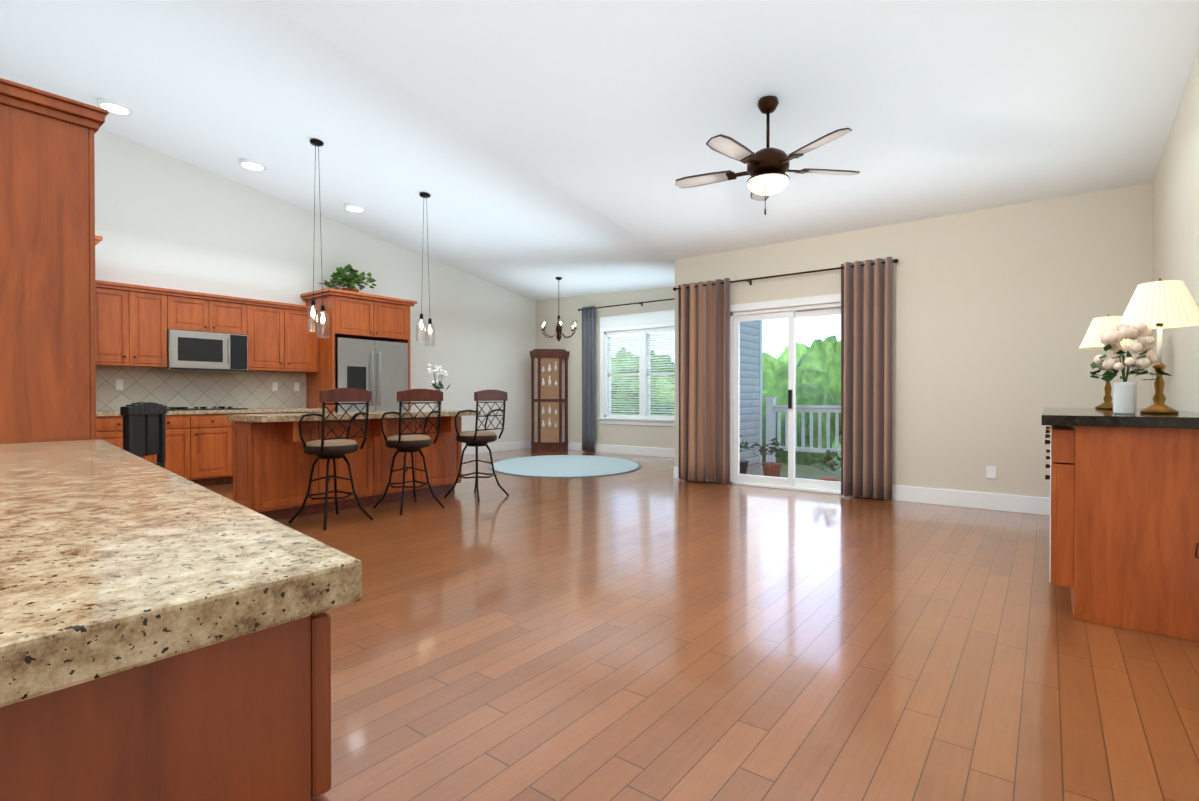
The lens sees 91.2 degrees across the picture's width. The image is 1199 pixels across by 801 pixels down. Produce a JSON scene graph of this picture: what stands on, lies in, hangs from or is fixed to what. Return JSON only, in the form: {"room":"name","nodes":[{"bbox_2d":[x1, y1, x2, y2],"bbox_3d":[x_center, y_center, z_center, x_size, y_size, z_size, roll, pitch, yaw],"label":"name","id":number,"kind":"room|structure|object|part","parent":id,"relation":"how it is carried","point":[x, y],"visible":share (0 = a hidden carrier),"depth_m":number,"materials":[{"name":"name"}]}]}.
{"room":"kitchen","nodes":[
{"label":"kitchen","id":0,"kind":"room"},
{"bbox_2d":[94,129,535,445],"bbox_3d":[-5.364,-1.760,7.347,0.150,5.600,13.300,0,1,37],"label":"wall","id":1,"kind":"structure","parent":0,"point":[164,221],"depth_m":8.40,"materials":[{"name":"white paint"}]},
{"bbox_2d":[95,283,170,366],"bbox_3d":[-5.482,-0.853,6.770,0.368,0.855,0.730,0,1,37],"label":"upper cabinet","id":2,"kind":"object","parent":1,"relation":"attached to","point":[133,323],"depth_m":6.68,"materials":[{"name":"brown wood"}]},
{"bbox_2d":[171,291,246,334],"bbox_3d":[-4.996,-1.068,7.404,0.368,0.435,0.870,0,1,37],"label":"upper cabinet","id":3,"kind":"object","parent":1,"relation":"attached to","point":[200,313],"depth_m":7.28,"materials":[{"name":"brown wood"}]},
{"bbox_2d":[158,329,247,372],"bbox_3d":[-4.958,-0.608,7.378,0.423,0.475,0.860,0,1,37],"label":"over-the-range microwave","id":4,"kind":"object","parent":3,"relation":"attached to","point":[202,351],"visible":0.96,"depth_m":7.23,"materials":[{"name":"silver metal"}]},
{"bbox_2d":[247,299,318,370],"bbox_3d":[-4.446,-0.863,8.124,0.368,0.855,0.940,0,1,37],"label":"upper cabinet","id":5,"kind":"object","parent":1,"relation":"attached to","point":[291,363],"depth_m":7.97,"materials":[{"name":"brown wood"}]},
{"bbox_2d":[307,291,410,342],"bbox_3d":[-3.627,-1.226,8.880,0.748,0.570,1.180,0,1,37],"label":"upper cabinet","id":6,"kind":"object","parent":1,"relation":"attached to","point":[366,317],"depth_m":8.55,"materials":[{"name":"brown wood"}]},
{"bbox_2d":[319,264,375,291],"bbox_3d":[-3.749,-1.785,8.735,0.755,0.468,0.822,0,1,37],"label":"potted plant","id":7,"kind":"object","parent":6,"relation":"on","point":[346,280],"visible":0.98,"depth_m":8.64,"materials":[{"name":"green plant"}]},
{"bbox_2d":[462,440,535,454],"bbox_3d":[-2.394,0.933,11.112,0.018,0.160,3.360,0,1,37],"label":"baseboard","id":8,"kind":"structure","parent":1,"relation":"attached to","point":[497,447],"depth_m":11.64,"materials":[{"name":"white wood"}]},
{"bbox_2d":[0,0,1198,299],"bbox_3d":[-1.591,-2.884,4.453,9.750,2.090,13.400,0,1,37],"label":"ceiling","id":9,"kind":"structure","parent":0,"point":[534,148],"depth_m":4.62,"materials":[{"name":"white paint"}]},
{"bbox_2d":[97,98,131,115],"bbox_3d":[-4.929,-2.991,5.973,0.275,0.050,0.275,0,0,25],"label":"recessed light","id":10,"kind":"object","parent":9,"relation":"in","point":[111,106],"depth_m":5.94,"materials":[{"name":"white plastic"}]},
{"bbox_2d":[239,158,265,170],"bbox_3d":[-4.139,-2.817,7.007,0.275,0.050,0.275,0,0,25],"label":"recessed light","id":11,"kind":"object","parent":9,"relation":"in","point":[245,163],"depth_m":6.98,"materials":[{"name":"white plastic"}]},
{"bbox_2d":[306,139,329,337],"bbox_3d":[-2.839,-1.618,5.913,0.219,1.976,0.174,0,1,37],"label":"pendant light","id":12,"kind":"object","parent":9,"relation":"hanging from","point":[318,143],"visible":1,"depth_m":5.91,"materials":[{"name":"clear glass"}]},
{"bbox_2d":[344,203,365,211],"bbox_3d":[-3.350,-2.645,8.040,0.275,0.050,0.275,0,0,4],"label":"recessed light","id":13,"kind":"object","parent":9,"relation":"in","point":[351,207],"depth_m":8.01,"materials":[{"name":"white plastic"}]},
{"bbox_2d":[416,192,434,346],"bbox_3d":[-2.055,-1.537,6.939,0.219,1.800,0.174,0,1,37],"label":"pendant light","id":14,"kind":"object","parent":9,"relation":"hanging from","point":[426,195],"visible":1,"depth_m":6.93,"materials":[{"name":"clear glass"}]},
{"bbox_2d":[540,277,577,340],"bbox_3d":[-0.716,-1.597,10.339,0.692,1.132,0.700,0,1,37],"label":"chandelier","id":15,"kind":"object","parent":9,"relation":"hanging from","point":[559,327],"visible":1,"depth_m":10.30,"materials":[{"name":"brown metal"}]},
{"bbox_2d":[675,96,859,214],"bbox_3d":[1.187,-1.760,4.282,1.350,0.860,1.346,0,1,37],"label":"ceiling fan","id":16,"kind":"object","parent":9,"relation":"hanging from","point":[767,168],"visible":1,"depth_m":4.20,"materials":[{"name":"brown metal"}]},
{"bbox_3d":[1.231,-1.560,4.293,0.290,0.088,0.290,0,1,37],"label":"lamp shade","id":17,"kind":"part","parent":16,"relation":"part of","materials":[{"name":"white glass"}]},
{"bbox_2d":[536,287,674,448],"bbox_3d":[0.624,-1.786,11.044,4.870,5.600,0.150,0,1,37],"label":"wall","id":18,"kind":"structure","parent":0,"point":[549,311],"depth_m":11.50,"materials":[{"name":"beige paint"}]},
{"bbox_2d":[536,440,674,457],"bbox_3d":[0.512,0.934,11.041,4.720,0.160,0.022,0,1,37],"label":"baseboard","id":19,"kind":"structure","parent":18,"relation":"attached to","point":[616,449],"depth_m":11.01,"materials":[{"name":"white wood"}]},
{"bbox_2d":[578,298,674,450],"bbox_3d":[0.901,-0.418,10.651,3.288,2.810,0.150,0,1,37],"label":"curtain","id":20,"kind":"object","parent":18,"relation":"attached to","point":[588,378],"visible":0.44,"depth_m":11.44,"materials":[{"name":"grey fabric"}]},
{"bbox_2d":[598,310,674,425],"bbox_3d":[0.813,-0.578,10.864,1.970,2.065,0.201,0,1,37],"label":"nook window","id":21,"kind":"structure","parent":18,"relation":"in","point":[641,323],"depth_m":10.88,"materials":[{"name":"white"}]},
{"bbox_2d":[607,329,674,416],"bbox_3d":[0.807,-0.493,10.857,1.640,1.553,0.040,0,1,37],"label":"window blind","id":22,"kind":"object","parent":21,"relation":"attached to","point":[637,333],"visible":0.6,"depth_m":10.93,"materials":[{"name":"white plastic"}]},
{"bbox_2d":[203,448,1198,800],"bbox_3d":[-1.591,1.111,4.482,9.950,0.100,13.600,0,1,37],"label":"floor","id":23,"kind":"structure","parent":0,"point":[651,630],"depth_m":2.47,"materials":[{"name":"brown wood"}]},
{"bbox_2d":[0,90,99,443],"bbox_3d":[-2.723,-0.017,2.071,0.770,2.190,1.309,0,1,37],"label":"tall cabinet","id":24,"kind":"object","parent":23,"relation":"on","point":[47,291],"depth_m":2.24,"materials":[{"name":"brown wood"}]},
{"bbox_2d":[120,402,166,468],"bbox_3d":[-2.859,0.539,3.435,0.405,1.059,0.400,0,0,-11],"label":"trash can","id":25,"kind":"object","parent":23,"relation":"on","point":[143,428],"visible":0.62,"depth_m":3.44,"materials":[{"name":"black plastic"}]},
{"bbox_2d":[96,411,198,483],"bbox_3d":[-5.323,0.604,6.779,0.622,0.880,0.961,0,1,37],"label":"base cabinet","id":26,"kind":"object","parent":23,"relation":"on","point":[181,431],"depth_m":6.82,"materials":[{"name":"brown wood"}]},
{"bbox_2d":[96,407,326,414],"bbox_3d":[-4.833,0.137,7.407,0.633,0.045,2.560,0,1,37],"label":"countertop","id":27,"kind":"structure","parent":26,"relation":"on","point":[248,408],"depth_m":7.62,"materials":[{"name":"beige stone"}]},
{"bbox_2d":[167,407,246,410],"bbox_3d":[-4.939,0.096,7.274,0.430,0.040,0.900,0,1,37],"label":"cooktop","id":28,"kind":"object","parent":27,"relation":"in","point":[168,408],"depth_m":7.19,"materials":[{"name":"black metal"}]},
{"bbox_2d":[0,439,361,800],"bbox_3d":[-1.442,0.625,1.081,2.445,0.920,1.364,0,1,37],"label":"kitchen counter","id":29,"kind":"object","parent":23,"relation":"on","point":[165,634],"depth_m":0.56,"materials":[{"name":"beige stone"}]},
{"bbox_2d":[199,411,238,485],"bbox_3d":[-4.931,0.601,7.291,0.622,0.880,0.572,0,1,37],"label":"base cabinet","id":30,"kind":"object","parent":23,"relation":"on","point":[215,432],"depth_m":7.14,"materials":[{"name":"brown wood"}]},
{"bbox_2d":[239,411,278,413],"bbox_3d":[-4.658,0.598,7.648,0.622,0.880,0.572,0,1,37],"label":"base cabinet","id":31,"kind":"object","parent":23,"relation":"on","point":[240,412],"depth_m":7.52,"materials":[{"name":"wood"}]},
{"bbox_2d":[279,411,306,413],"bbox_3d":[-4.406,0.596,7.978,0.622,0.880,0.502,0,1,37],"label":"base cabinet","id":32,"kind":"object","parent":23,"relation":"on","point":[279,411],"depth_m":7.86,"materials":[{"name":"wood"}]},
{"bbox_2d":[307,411,328,412],"bbox_3d":[-4.194,0.594,8.255,0.622,0.880,0.441,0,1,37],"label":"base cabinet","id":33,"kind":"object","parent":23,"relation":"on","point":[307,411],"depth_m":8.11,"materials":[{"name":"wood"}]},
{"bbox_2d":[288,388,372,529],"bbox_3d":[-2.335,0.475,5.109,0.518,1.167,0.520,0,0,31],"label":"stool","id":34,"kind":"object","parent":23,"relation":"on","point":[339,447],"visible":1,"depth_m":5.00,"materials":[{"name":"black metal"}]},
{"bbox_2d":[233,414,473,519],"bbox_3d":[-2.340,0.611,5.910,0.580,0.880,2.235,0,1,37],"label":"kitchen island","id":35,"kind":"object","parent":23,"relation":"on","point":[273,462],"depth_m":5.50,"materials":[{"name":"brown wood"}]},
{"bbox_2d":[226,410,480,421],"bbox_3d":[-2.320,0.146,5.901,0.700,0.050,2.320,0,1,37],"label":"island countertop","id":36,"kind":"structure","parent":35,"relation":"on","point":[444,413],"depth_m":5.27,"materials":[{"name":"beige stone"}]},
{"bbox_2d":[427,364,450,410],"bbox_3d":[-1.841,-0.150,6.677,0.287,0.528,0.252,0,1,37],"label":"flowers","id":37,"kind":"object","parent":36,"relation":"on","point":[438,371],"visible":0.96,"depth_m":6.65,"materials":[{"name":"white plant"}]},
{"bbox_2d":[335,337,407,411],"bbox_3d":[-3.573,0.059,8.848,0.787,1.900,1.140,0,1,37],"label":"fridge","id":38,"kind":"object","parent":23,"relation":"on","point":[379,369],"visible":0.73,"depth_m":8.60,"materials":[{"name":"grey metal"}]},
{"bbox_2d":[373,389,443,514],"bbox_3d":[-1.861,0.470,5.729,0.548,1.167,0.519,0,1,37],"label":"stool","id":39,"kind":"object","parent":23,"relation":"on","point":[412,442],"visible":1,"depth_m":5.60,"materials":[{"name":"black metal"}]},
{"bbox_2d":[444,390,508,501],"bbox_3d":[-1.335,0.466,6.384,0.518,1.167,0.520,0,0,32],"label":"stool","id":40,"kind":"object","parent":23,"relation":"on","point":[476,438],"visible":1,"depth_m":6.26,"materials":[{"name":"black metal"}]},
{"bbox_2d":[530,349,568,450],"bbox_3d":[-1.004,-0.012,11.816,0.562,2.040,0.562,0,1,37],"label":"curio cabinet","id":41,"kind":"object","parent":23,"relation":"on","point":[549,400],"visible":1,"depth_m":11.82,"materials":[{"name":"brown wood"}]},
{"bbox_2d":[488,455,640,477],"bbox_3d":[-0.545,1.019,9.347,2.685,0.011,2.744,0,1,37],"label":"round rug","id":42,"kind":"object","parent":23,"relation":"on","point":[563,466],"visible":0.94,"depth_m":9.04,"materials":[{"name":"blue fabric"}]},
{"bbox_2d":[1042,407,1198,641],"bbox_3d":[3.241,0.566,3.696,0.716,1.000,2.530,0,1,37],"label":"sideboard","id":43,"kind":"object","parent":23,"relation":"on","point":[1124,514],"visible":1,"depth_m":2.75,"materials":[{"name":"brown wood"}]},
{"bbox_2d":[1079,314,1136,408],"bbox_3d":[3.697,-0.283,4.267,0.333,0.688,0.333,0,1,37],"label":"table lamp","id":44,"kind":"object","parent":43,"relation":"on","point":[1097,327],"visible":0.69,"depth_m":4.24,"materials":[{"name":"beige fabric"}]},
{"bbox_2d":[1090,322,1171,413],"bbox_3d":[2.738,-0.165,3.039,0.316,0.471,0.304,0,1,37],"label":"flower vase","id":45,"kind":"object","parent":43,"relation":"on","point":[1124,396],"visible":1,"depth_m":3.00,"materials":[{"name":"white ceramic"}]},
{"bbox_2d":[1119,278,1198,413],"bbox_3d":[3.011,-0.293,3.155,0.350,0.724,0.350,0,1,37],"label":"table lamp","id":46,"kind":"object","parent":43,"relation":"on","point":[1159,305],"visible":0.96,"depth_m":3.09,"materials":[{"name":"white fabric"}]},
{"bbox_2d":[1195,543,1198,558],"bbox_3d":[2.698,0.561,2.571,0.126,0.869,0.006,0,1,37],"label":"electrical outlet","id":47,"kind":"object","parent":43,"relation":"attached to","point":[1196,551],"visible":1,"depth_m":2.61,"materials":[{"name":"black plastic"}]},
{"bbox_2d":[675,182,1152,497],"bbox_3d":[2.940,-1.753,6.378,4.780,5.600,0.150,0,1,37],"label":"wall","id":48,"kind":"structure","parent":0,"point":[997,310],"depth_m":5.68,"materials":[{"name":"beige paint"}]},
{"bbox_2d":[674,466,714,482],"bbox_3d":[1.274,0.959,7.568,0.670,0.160,0.022,0,1,37],"label":"baseboard","id":49,"kind":"structure","parent":48,"relation":"attached to","point":[676,469],"depth_m":7.75,"materials":[{"name":"white"}]},
{"bbox_2d":[673,259,897,290],"bbox_3d":[2.045,-1.434,6.888,2.668,0.074,0.126,0,1,37],"label":"curtain rod","id":50,"kind":"object","parent":48,"relation":"attached to","point":[751,279],"visible":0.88,"depth_m":6.75,"materials":[{"name":"brown metal"}]},
{"bbox_2d":[678,278,729,483],"bbox_3d":[1.313,-0.238,7.406,0.728,2.515,0.127,0,1,37],"label":"door curtain","id":51,"kind":"object","parent":50,"relation":"hanging from","point":[704,380],"visible":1,"depth_m":7.39,"materials":[{"name":"fabric"}]},
{"bbox_2d":[841,257,892,499],"bbox_3d":[2.833,-0.229,6.242,0.517,2.515,0.125,0,1,37],"label":"door curtain","id":52,"kind":"object","parent":50,"relation":"hanging from","point":[866,365],"visible":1,"depth_m":6.21,"materials":[{"name":"fabric"}]},
{"bbox_2d":[722,294,862,496],"bbox_3d":[2.254,-0.069,6.892,1.690,2.225,0.165,0,1,37],"label":"patio door","id":53,"kind":"structure","parent":48,"relation":"in","point":[792,310],"depth_m":6.91,"materials":[{"name":"white"}]},
{"bbox_2d":[872,485,1049,515],"bbox_3d":[3.770,0.972,5.655,2.220,0.160,0.020,0,1,37],"label":"baseboard","id":54,"kind":"structure","parent":48,"relation":"attached to","point":[1008,503],"depth_m":5.73,"materials":[{"name":"white wood"}]},
{"bbox_2d":[986,466,995,478],"bbox_3d":[3.773,0.692,5.657,0.080,0.120,0.006,0,1,37],"label":"electrical outlet plate","id":55,"kind":"object","parent":48,"relation":"attached to","point":[990,472],"visible":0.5,"depth_m":5.64,"materials":[{"name":"white plastic"}]},
{"bbox_2d":[1152,47,1198,411],"bbox_3d":[1.483,-1.712,0.662,0.150,5.600,11.000,0,1,37],"label":"wall","id":56,"kind":"structure","parent":0,"point":[1175,218],"depth_m":3.89,"materials":[{"name":"beige paint"}]},
{"bbox_3d":[1.845,-1.770,8.757,0.150,5.600,2.300,0,1,37],"label":"wall","id":57,"kind":"structure","parent":0,"visible":0},
{"bbox_2d":[740,320,761,464],"bbox_3d":[1.948,-0.820,8.744,0.035,4.700,2.386,0,1,37],"label":"siding","id":58,"kind":"object","parent":57,"relation":"attached to","point":[754,386],"depth_m":9.36,"materials":[{"name":"plastic"}]},
{"label":"outside","id":59,"kind":"structure","parent":0,"visible":0},
{"bbox_2d":[812,436,840,467],"bbox_3d":[19.348,1.405,41.535,100.000,0.020,70.700,0,1,37],"label":"ground","id":60,"kind":"structure","parent":59,"point":[833,447],"depth_m":16.78,"materials":[{"name":"green plant"}]},
{"bbox_2d":[611,335,840,465],"bbox_3d":[7.204,-0.097,25.231,53.142,6.949,26.791,0,1,37],"label":"trees","id":61,"kind":"object","parent":60,"relation":"on","point":[805,371],"depth_m":15.06,"materials":[{"name":"green plant"}]},
{"bbox_3d":[3.916,1.365,7.388,4.730,0.550,2.595,0,1,37],"label":"deck","id":62,"kind":"object","parent":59,"visible":0},
{"bbox_2d":[740,436,786,476],"bbox_3d":[2.065,0.748,7.869,0.928,0.675,0.513,0,0,-8],"label":"potted plants","id":63,"kind":"object","parent":62,"relation":"on","point":[744,464],"depth_m":7.81,"materials":[{"name":"green plant"}]},
{"bbox_2d":[765,397,840,461],"bbox_3d":[4.625,0.518,8.309,4.680,1.130,0.150,0,1,37],"label":"railing","id":64,"kind":"object","parent":62,"relation":"on","point":[802,448],"depth_m":9.36,"materials":[{"name":"white wood"}]},
{"bbox_2d":[813,449,840,480],"bbox_3d":[2.667,0.837,6.931,0.383,0.511,0.334,0,0,-29],"label":"potted plant","id":65,"kind":"object","parent":62,"relation":"on","point":[825,461],"depth_m":6.90,"materials":[{"name":"green plant"}]}
]}

